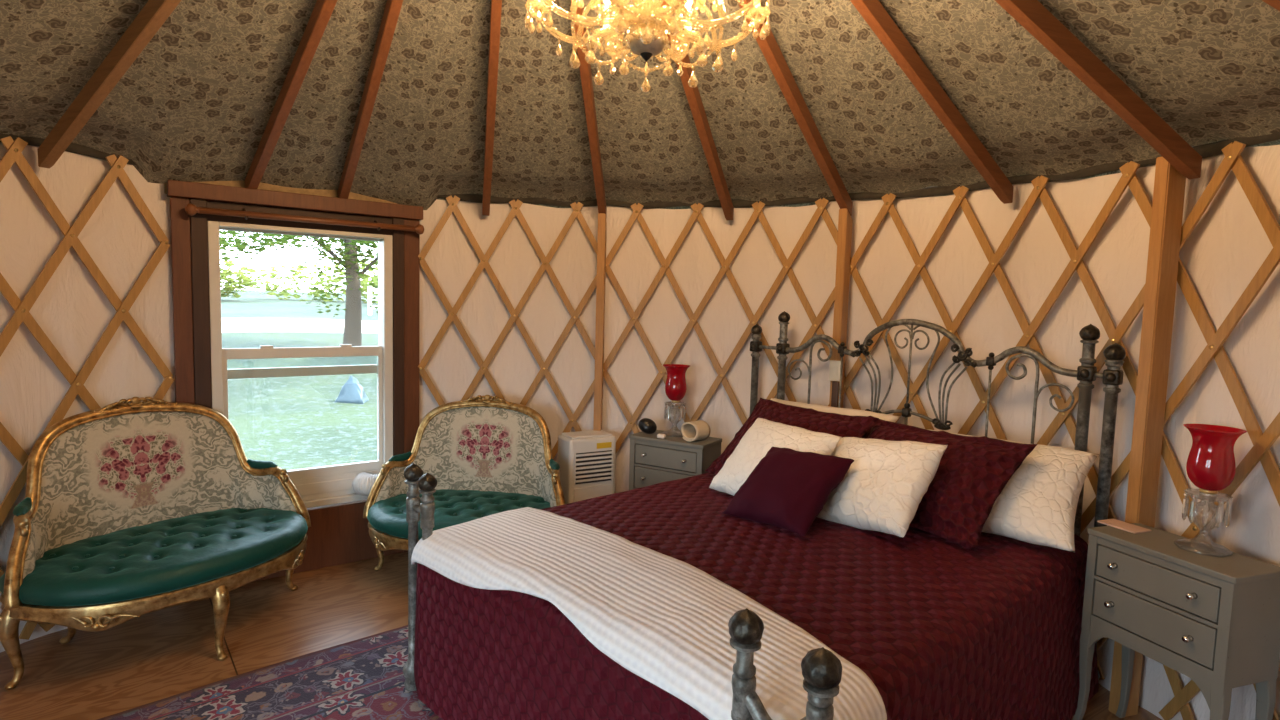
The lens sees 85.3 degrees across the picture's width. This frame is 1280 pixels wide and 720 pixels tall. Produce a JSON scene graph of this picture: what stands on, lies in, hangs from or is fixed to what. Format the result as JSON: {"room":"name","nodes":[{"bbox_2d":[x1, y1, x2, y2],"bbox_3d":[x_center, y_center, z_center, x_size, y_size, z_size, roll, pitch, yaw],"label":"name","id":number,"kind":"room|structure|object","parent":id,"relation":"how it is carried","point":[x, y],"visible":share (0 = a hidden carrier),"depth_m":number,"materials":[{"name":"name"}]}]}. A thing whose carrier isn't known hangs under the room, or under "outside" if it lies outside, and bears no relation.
{"room":"traditional dwelling","nodes":[
{"label":"traditional dwelling","id":0,"kind":"room"},
{"bbox_2d":[0,142,174,652],"bbox_3d":[-2.540,0.246,1.877,0.617,2.142,3.157,2,5,0],"label":"wall","id":1,"kind":"structure","parent":0,"point":[72,310],"depth_m":3.07,"materials":[{"name":"white fabric"}]},
{"bbox_2d":[0,136,173,639],"bbox_3d":[-2.593,0.157,2.726,0.140,2.109,1.494,3,5,20],"label":"lattice panel","id":2,"kind":"object","parent":1,"relation":"attached to","point":[14,149],"visible":0.65,"depth_m":3.04,"materials":[{"name":"brown wood"}]},
{"bbox_2d":[221,289,377,469],"bbox_3d":[-0.023,0.849,1.074,145.460,2.140,145.460,2,5,0],"label":"lawn","id":3,"kind":"structure","parent":0,"point":[295,422],"depth_m":11.80,"materials":[{"name":"green plant"}]},
{"bbox_2d":[220,259,261,297],"bbox_3d":[-24.110,-4.201,36.544,7.796,2.438,4.179,2,5,0],"label":"shrub","id":4,"kind":"object","parent":3,"relation":"on","point":[243,280],"visible":0.3,"depth_m":36.31,"materials":[{"name":"green plant"}]},
{"bbox_2d":[219,230,318,260],"bbox_3d":[-7.927,-1.553,11.552,7.295,4.322,3.988,2,5,0],"label":"tree","id":5,"kind":"object","parent":3,"relation":"on","point":[269,243],"visible":0.04,"depth_m":12.11,"materials":[{"name":"green plant"}]},
{"bbox_2d":[219,230,377,345],"bbox_3d":[-8.082,-2.432,16.192,10.763,4.616,4.166,1,5,-11],"label":"tree","id":6,"kind":"object","parent":3,"relation":"on","point":[352,334],"visible":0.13,"depth_m":16.36,"materials":[{"name":"green plant"}]},
{"bbox_2d":[248,260,377,302],"bbox_3d":[-18.910,-4.723,41.672,9.750,2.841,4.233,2,5,0],"label":"shrub","id":7,"kind":"object","parent":3,"relation":"on","point":[335,279],"visible":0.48,"depth_m":41.29,"materials":[{"name":"green plant"}]},
{"bbox_2d":[334,376,368,403],"bbox_3d":[-4.857,0.500,11.738,0.550,0.485,0.375,2,5,0],"label":"tent","id":8,"kind":"object","parent":3,"relation":"on","point":[351,391],"visible":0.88,"depth_m":11.64,"materials":[{"name":"fabric"}]},
{"bbox_2d":[360,263,377,302],"bbox_3d":[-11.903,-4.361,37.856,7.933,3.579,4.206,2,5,0],"label":"shrub","id":9,"kind":"object","parent":3,"relation":"on","point":[374,278],"visible":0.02,"depth_m":37.34,"materials":[{"name":"green plant"}]},
{"bbox_2d":[368,286,377,314],"bbox_3d":[-9.513,-2.499,29.865,0.173,1.316,4.955,5,6,33],"label":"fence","id":10,"kind":"object","parent":3,"relation":"on","point":[370,288],"visible":0.14,"depth_m":27.84,"materials":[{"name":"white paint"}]},
{"bbox_2d":[221,318,377,332],"bbox_3d":[-11.237,-0.942,19.514,21.976,0.308,6.968,-1,5,-30],"label":"driveway","id":11,"kind":"object","parent":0,"point":[227,324],"visible":0.2,"depth_m":20.20,"materials":[{"name":"grey concrete"}]},
{"bbox_2d":[0,551,1161,719],"bbox_3d":[-0.392,1.398,2.017,5.240,0.060,5.240,2,5,0],"label":"floor","id":12,"kind":"structure","parent":0,"point":[154,656],"depth_m":3.03,"materials":[{"name":"brown wood"}]},
{"bbox_2d":[0,397,310,690],"bbox_3d":[-2.045,0.714,3.066,0.824,1.044,1.214,5,6,32],"label":"settee","id":13,"kind":"object","parent":12,"relation":"on","point":[136,508],"visible":1,"depth_m":3.02,"materials":[{"name":"green leather"},{"name":"gold gilding"},{"name":"floral fabric"}]},
{"bbox_2d":[0,508,307,605],"bbox_3d":[-2.028,0.827,3.061,0.715,0.112,1.155,5,6,32],"label":"seat cushion","id":14,"kind":"object","parent":13,"relation":"on","point":[157,557],"depth_m":2.88,"materials":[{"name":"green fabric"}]},
{"bbox_2d":[97,625,442,719],"bbox_3d":[-0.095,1.364,2.077,3.300,0.012,3.090,-3,6,-42],"label":"rug","id":15,"kind":"object","parent":12,"relation":"on","point":[363,678],"visible":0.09,"depth_m":2.66,"materials":[{"name":"fabric"}]},
{"bbox_2d":[403,311,1125,719],"bbox_3d":[0.500,0.575,2.699,2.179,1.513,1.902,-3,6,-42],"label":"bed","id":16,"kind":"object","parent":15,"relation":"on","point":[821,669],"visible":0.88,"depth_m":2.74,"materials":[{"name":"grey metal"}]},
{"bbox_2d":[414,472,1098,719],"bbox_3d":[0.451,0.962,2.701,2.057,0.665,1.828,-3,6,-42],"label":"bedspread","id":17,"kind":"object","parent":16,"relation":"on","point":[943,629],"visible":0.59,"depth_m":2.23,"materials":[{"name":"red fabric"}]},
{"bbox_2d":[411,507,886,719],"bbox_3d":[-0.106,0.875,2.145,0.524,0.472,1.734,-3,6,-42],"label":"throw blanket","id":18,"kind":"object","parent":17,"relation":"on","point":[664,619],"visible":0.93,"depth_m":1.94,"materials":[{"name":"white fabric"}]},
{"bbox_2d":[709,418,840,495],"bbox_3d":[0.575,0.453,3.026,0.309,0.326,0.505,-2,6,-34],"label":"throw pillow","id":19,"kind":"object","parent":17,"relation":"on","point":[764,434],"visible":0.47,"depth_m":3.02,"materials":[{"name":"white fabric"}]},
{"bbox_2d":[722,447,853,535],"bbox_3d":[0.581,0.504,2.745,0.324,0.271,0.422,-2,6,-39],"label":"throw pillow","id":20,"kind":"object","parent":17,"relation":"on","point":[788,488],"visible":1,"depth_m":2.66,"materials":[{"name":"red fabric"}]},
{"bbox_2d":[705,398,878,473],"bbox_3d":[0.702,0.413,3.339,0.374,0.374,0.762,-2,6,-34],"label":"pillow sham","id":21,"kind":"object","parent":17,"relation":"on","point":[810,419],"visible":0.35,"depth_m":3.34,"materials":[{"name":"red fabric"}]},
{"bbox_2d":[770,398,900,421],"bbox_3d":[0.853,0.404,3.484,0.346,0.346,0.784,-2,6,-40],"label":"bed pillow","id":22,"kind":"object","parent":17,"relation":"on","point":[843,411],"visible":0.11,"depth_m":3.42,"materials":[{"name":"white fabric"}]},
{"bbox_2d":[817,437,947,536],"bbox_3d":[0.907,0.484,2.748,0.332,0.358,0.514,-2,6,-37],"label":"throw pillow","id":23,"kind":"object","parent":17,"relation":"on","point":[886,482],"visible":0.84,"depth_m":2.62,"materials":[{"name":"white fabric"}]},
{"bbox_2d":[861,419,1037,549],"bbox_3d":[1.138,0.470,2.863,0.391,0.355,0.765,-2,6,-34],"label":"pillow sham","id":24,"kind":"object","parent":17,"relation":"on","point":[972,472],"visible":0.56,"depth_m":2.64,"materials":[{"name":"red fabric"}]},
{"bbox_2d":[926,429,1098,552],"bbox_3d":[1.343,0.492,2.865,0.862,0.330,0.383,6,6,41],"label":"bed pillow","id":25,"kind":"object","parent":17,"relation":"on","point":[1037,505],"visible":0.32,"depth_m":2.61,"materials":[{"name":"white fabric"}]},
{"bbox_2d":[363,395,564,570],"bbox_3d":[-0.937,0.717,3.757,1.141,0.982,0.774,2,5,6],"label":"settee","id":26,"kind":"object","parent":12,"relation":"on","point":[490,455],"visible":0.66,"depth_m":4.00,"materials":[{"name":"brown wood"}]},
{"bbox_2d":[367,489,549,539],"bbox_3d":[-0.943,0.824,3.743,1.086,0.105,0.672,2,5,6],"label":"seat cushion","id":27,"kind":"object","parent":26,"relation":"on","point":[386,512],"depth_m":3.73,"materials":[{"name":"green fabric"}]},
{"bbox_2d":[558,430,615,503],"bbox_3d":[-0.324,0.813,4.200,0.309,0.747,0.206,-1,5,-30],"label":"air conditioner","id":28,"kind":"object","parent":12,"relation":"on","point":[586,459],"visible":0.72,"depth_m":4.10,"materials":[{"name":"white plastic"}]},
{"bbox_2d":[352,472,378,495],"bbox_3d":[-1.080,0.739,4.148,1.178,0.195,0.226,0,5,-17],"label":"hose","id":29,"kind":"object","parent":28,"relation":"attached to","point":[362,484],"visible":0.16,"depth_m":3.91,"materials":[{"name":"white plastic"}]},
{"bbox_2d":[574,449,613,485],"bbox_3d":[-0.271,0.634,4.101,0.253,0.193,0.013,-1,5,-30],"label":"vent","id":30,"kind":"object","parent":28,"relation":"attached to","point":[592,467],"depth_m":4.10,"materials":[{"name":"white plastic"}]},
{"bbox_2d":[593,213,606,430],"bbox_3d":[-0.255,0.146,4.288,0.046,2.064,0.092,2,5,3],"label":"support post","id":31,"kind":"object","parent":12,"relation":"on","point":[602,224],"visible":0.6,"depth_m":4.22,"materials":[{"name":"brown wood"}]},
{"bbox_2d":[571,0,606,213],"bbox_3d":[-0.255,-1.371,3.205,0.043,1.200,1.980,2,5,2],"label":"rafter","id":32,"kind":"object","parent":31,"relation":"on","point":[585,68],"visible":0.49,"depth_m":3.46,"materials":[{"name":"brown wood"}]},
{"bbox_2d":[629,430,721,489],"bbox_3d":[0.192,0.828,4.072,0.500,0.765,0.286,4,6,31],"label":"nightstand","id":33,"kind":"object","parent":12,"relation":"on","point":[653,460],"visible":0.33,"depth_m":3.97,"materials":[{"name":"grey paint"}]},
{"bbox_2d":[638,418,656,433],"bbox_3d":[0.044,0.389,4.089,0.110,0.093,0.084,2,5,0],"label":"speaker","id":34,"kind":"object","parent":33,"relation":"on","point":[646,425],"visible":1,"depth_m":4.06},
{"bbox_2d":[644,423,651,430],"bbox_3d":[0.044,0.392,4.054,0.048,0.048,0.014,2,5,0],"label":"grille","id":35,"kind":"object","parent":34,"relation":"attached to","point":[647,426],"depth_m":4.05,"materials":[{"name":"black plastic"}]},
{"bbox_2d":[657,433,665,438],"bbox_3d":[0.123,0.437,3.985,0.052,0.026,0.032,4,5,29],"label":"soap bar","id":36,"kind":"object","parent":33,"relation":"on","point":[662,436],"visible":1,"depth_m":3.97,"materials":[{"name":"white wax"}]},
{"bbox_2d":[661,364,689,436],"bbox_3d":[0.209,0.237,4.088,0.164,0.412,0.164,2,5,0],"label":"lamp","id":37,"kind":"object","parent":33,"relation":"on","point":[675,386],"visible":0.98,"depth_m":4.04,"materials":[{"name":"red glass"}]},
{"bbox_2d":[664,401,685,420],"bbox_3d":[0.207,0.302,4.094,0.130,0.100,0.131,2,5,0],"label":"drip tray","id":38,"kind":"object","parent":37,"relation":"on","point":[673,404],"depth_m":4.10,"materials":[{"name":"clear glass"}]},
{"bbox_2d":[681,420,710,441],"bbox_3d":[0.316,0.403,3.949,0.110,0.110,0.129,-3,6,-42],"label":"mug","id":39,"kind":"object","parent":33,"relation":"on","point":[693,430],"visible":1,"depth_m":3.93,"materials":[{"name":"white ceramic"}]},
{"bbox_2d":[829,208,852,407],"bbox_3d":[1.077,0.222,3.807,0.046,2.064,0.092,5,6,37],"label":"support post","id":40,"kind":"object","parent":12,"relation":"on","point":[845,222],"visible":0.52,"depth_m":3.73,"materials":[{"name":"brown wood"}]},
{"bbox_2d":[738,0,852,215],"bbox_3d":[0.539,-1.325,2.918,0.044,1.200,1.980,5,6,37],"label":"rafter","id":41,"kind":"object","parent":40,"relation":"on","point":[769,47],"visible":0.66,"depth_m":3.18,"materials":[{"name":"brown wood"}]},
{"bbox_2d":[829,360,842,407],"bbox_3d":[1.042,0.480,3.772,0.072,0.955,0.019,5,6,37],"label":"light switch","id":42,"kind":"object","parent":40,"relation":"attached to","point":[834,370],"visible":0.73,"depth_m":3.74,"materials":[{"name":"white plastic"}]},
{"bbox_2d":[418,141,1279,719],"bbox_3d":[0.715,0.188,3.416,4.198,2.109,1.204,5,6,35],"label":"lattice panel","id":43,"kind":"object","parent":12,"relation":"on","point":[1262,442],"visible":0.59,"depth_m":3.37,"materials":[{"name":"brown wood"}]},
{"bbox_2d":[1109,157,1185,716],"bbox_3d":[1.906,0.317,2.613,0.092,2.117,0.052,0,5,-17],"label":"support post","id":44,"kind":"object","parent":12,"relation":"on","point":[1169,184],"visible":0.66,"depth_m":2.57,"materials":[{"name":"brown wood"}]},
{"bbox_2d":[1072,523,1279,719],"bbox_3d":[1.810,1.013,2.376,0.286,0.765,0.500,0,5,-19],"label":"nightstand","id":45,"kind":"object","parent":12,"relation":"on","point":[1214,621],"visible":0.98,"depth_m":2.23,"materials":[{"name":"grey paint"}]},
{"bbox_2d":[1097,519,1150,533],"bbox_3d":[1.779,0.610,2.555,0.090,0.006,0.140,0,5,-21],"label":"card","id":46,"kind":"object","parent":45,"relation":"on","point":[1128,527],"visible":1,"depth_m":2.54,"materials":[{"name":"white paper"}]},
{"bbox_2d":[1174,424,1246,557],"bbox_3d":[1.894,0.430,2.314,0.164,0.412,0.164,2,5,0],"label":"lamp","id":47,"kind":"object","parent":45,"relation":"on","point":[1210,465],"visible":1,"depth_m":2.29,"materials":[{"name":"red glass"}]},
{"bbox_2d":[1182,489,1232,528],"bbox_3d":[1.892,0.495,2.320,0.130,0.100,0.131,2,5,0],"label":"crystal prisms","id":48,"kind":"object","parent":47,"relation":"on","point":[1204,495],"depth_m":2.32,"materials":[{"name":"clear glass"}]},
{"bbox_2d":[419,199,853,492],"bbox_3d":[-0.079,0.118,4.214,2.509,2.141,0.352,2,5,7],"label":"wall","id":49,"kind":"structure","parent":0,"point":[452,259],"depth_m":4.28,"materials":[{"name":"white fabric"}]},
{"bbox_2d":[164,180,422,581],"bbox_3d":[-1.818,0.066,3.809,1.260,2.220,0.145,-2,6,-38],"label":"window","id":50,"kind":"structure","parent":49,"relation":"in","point":[338,533],"depth_m":3.83,"materials":[{"name":"brown wood"}]},
{"bbox_2d":[185,203,423,234],"bbox_3d":[-1.728,-0.744,3.694,1.164,0.066,0.106,-2,6,-38],"label":"curtain rod","id":51,"kind":"object","parent":50,"relation":"attached to","point":[191,209],"visible":1,"depth_m":3.61,"materials":[{"name":"brown wood"}]},
{"bbox_2d":[0,0,1279,209],"bbox_3d":[-0.322,-1.182,1.802,5.240,1.560,5.240,4,5,27],"label":"ceiling","id":52,"kind":"structure","parent":0,"point":[198,101],"depth_m":3.03,"materials":[{"name":"fabric"}]},
{"bbox_2d":[38,0,180,167],"bbox_3d":[-1.588,-1.341,2.418,1.980,1.200,0.043,4,5,26],"label":"rafter","id":53,"kind":"object","parent":52,"relation":"attached to","point":[153,15],"visible":1,"depth_m":2.65,"materials":[{"name":"brown reddish-brown wood"}]},
{"bbox_2d":[245,0,336,188],"bbox_3d":[-1.302,-1.366,2.808,0.042,1.200,1.980,-3,7,-44],"label":"rafter","id":54,"kind":"object","parent":52,"relation":"attached to","point":[322,11],"visible":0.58,"depth_m":3.04,"materials":[{"name":"brown wood"}]},
{"bbox_2d":[338,0,402,198],"bbox_3d":[-1.094,-1.374,2.974,0.043,1.200,1.980,-2,6,-33],"label":"rafter","id":55,"kind":"object","parent":52,"relation":"attached to","point":[391,13],"visible":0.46,"depth_m":3.18,"materials":[{"name":"brown wood"}]},
{"bbox_2d":[482,0,501,215],"bbox_3d":[-0.666,-1.378,3.162,0.043,1.200,1.980,0,5,-14],"label":"rafter","id":56,"kind":"object","parent":52,"relation":"attached to","point":[496,5],"visible":1,"depth_m":3.33,"materials":[{"name":"brown wood"}]},
{"bbox_2d":[661,0,733,219],"bbox_3d":[0.189,-1.351,3.113,0.043,1.200,1.980,3,5,21],"label":"rafter","id":57,"kind":"object","parent":52,"relation":"attached to","point":[693,96],"visible":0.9,"depth_m":3.46,"materials":[{"name":"brown wood"}]},
{"bbox_2d":[850,0,1013,203],"bbox_3d":[0.864,-1.288,2.570,1.980,1.200,0.043,-2,6,-33],"label":"rafter","id":58,"kind":"object","parent":52,"relation":"attached to","point":[873,12],"visible":1,"depth_m":2.78,"materials":[{"name":"brown wood"}]},
{"bbox_2d":[995,0,1201,178],"bbox_3d":[1.044,-1.249,2.170,1.980,1.200,0.043,0,5,-15],"label":"rafter","id":59,"kind":"object","parent":52,"relation":"attached to","point":[1032,15],"visible":1,"depth_m":2.33,"materials":[{"name":"brown wood"}]},
{"bbox_2d":[1262,0,1279,10],"bbox_3d":[1.091,-1.210,1.710,1.980,1.200,0.043,2,5,4],"label":"rafter","id":60,"kind":"object","parent":52,"relation":"attached to","point":[1275,4],"visible":1,"depth_m":1.72,"materials":[{"name":"brown wood"}]},
{"bbox_3d":[-0.302,-1.930,1.740,0.860,0.280,0.860,2,5,0],"label":"ring","id":61,"kind":"object","parent":52,"relation":"attached to","visible":0},
{"bbox_2d":[524,0,770,91],"bbox_3d":[0.031,-1.333,1.916,0.742,1.037,0.742,2,5,0],"label":"chandelier","id":62,"kind":"object","parent":61,"relation":"hanging from","point":[646,41],"visible":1,"depth_m":1.98,"materials":[{"name":"gold metal"}]},
{"bbox_2d":[525,0,552,13],"bbox_3d":[-0.302,-1.046,2.076,0.082,0.020,0.082,4,5,22],"label":"drip tray","id":63,"kind":"object","parent":62,"relation":"on","point":[538,7],"depth_m":2.06,"materials":[{"name":"clear glass"}]},
{"bbox_2d":[593,27,618,39],"bbox_3d":[-0.111,-1.057,2.266,0.082,0.020,0.082,0,5,-22],"label":"drip tray","id":64,"kind":"object","parent":62,"relation":"on","point":[612,31],"depth_m":2.25,"materials":[{"name":"clear glass"}]},
{"bbox_2d":[676,30,700,41],"bbox_3d":[0.158,-1.050,2.266,0.082,0.020,0.082,4,5,22],"label":"drip tray","id":65,"kind":"object","parent":62,"relation":"on","point":[692,32],"depth_m":2.25,"materials":[{"name":"clear glass"}]},
{"bbox_2d":[742,6,770,19],"bbox_3d":[0.348,-1.029,2.076,0.082,0.020,0.082,4,5,22],"label":"drip tray","id":66,"kind":"object","parent":62,"relation":"on","point":[757,12],"depth_m":2.06,"materials":[{"name":"clear glass"}]},
{"bbox_2d":[843,145,1279,719],"bbox_3d":[1.631,0.352,1.962,0.985,2.142,3.872,2,5,0],"label":"wall","id":67,"kind":"structure","parent":0,"point":[1228,245],"depth_m":2.90,"materials":[{"name":"white fabric"}]},
{"bbox_2d":[0,131,1279,208],"bbox_3d":[-0.334,-0.765,1.837,4.944,0.053,4.944,2,5,0],"label":"trim","id":68,"kind":"structure","parent":67,"relation":"attached to","point":[1215,148],"depth_m":3.43,"materials":[{"name":"brown wood"}]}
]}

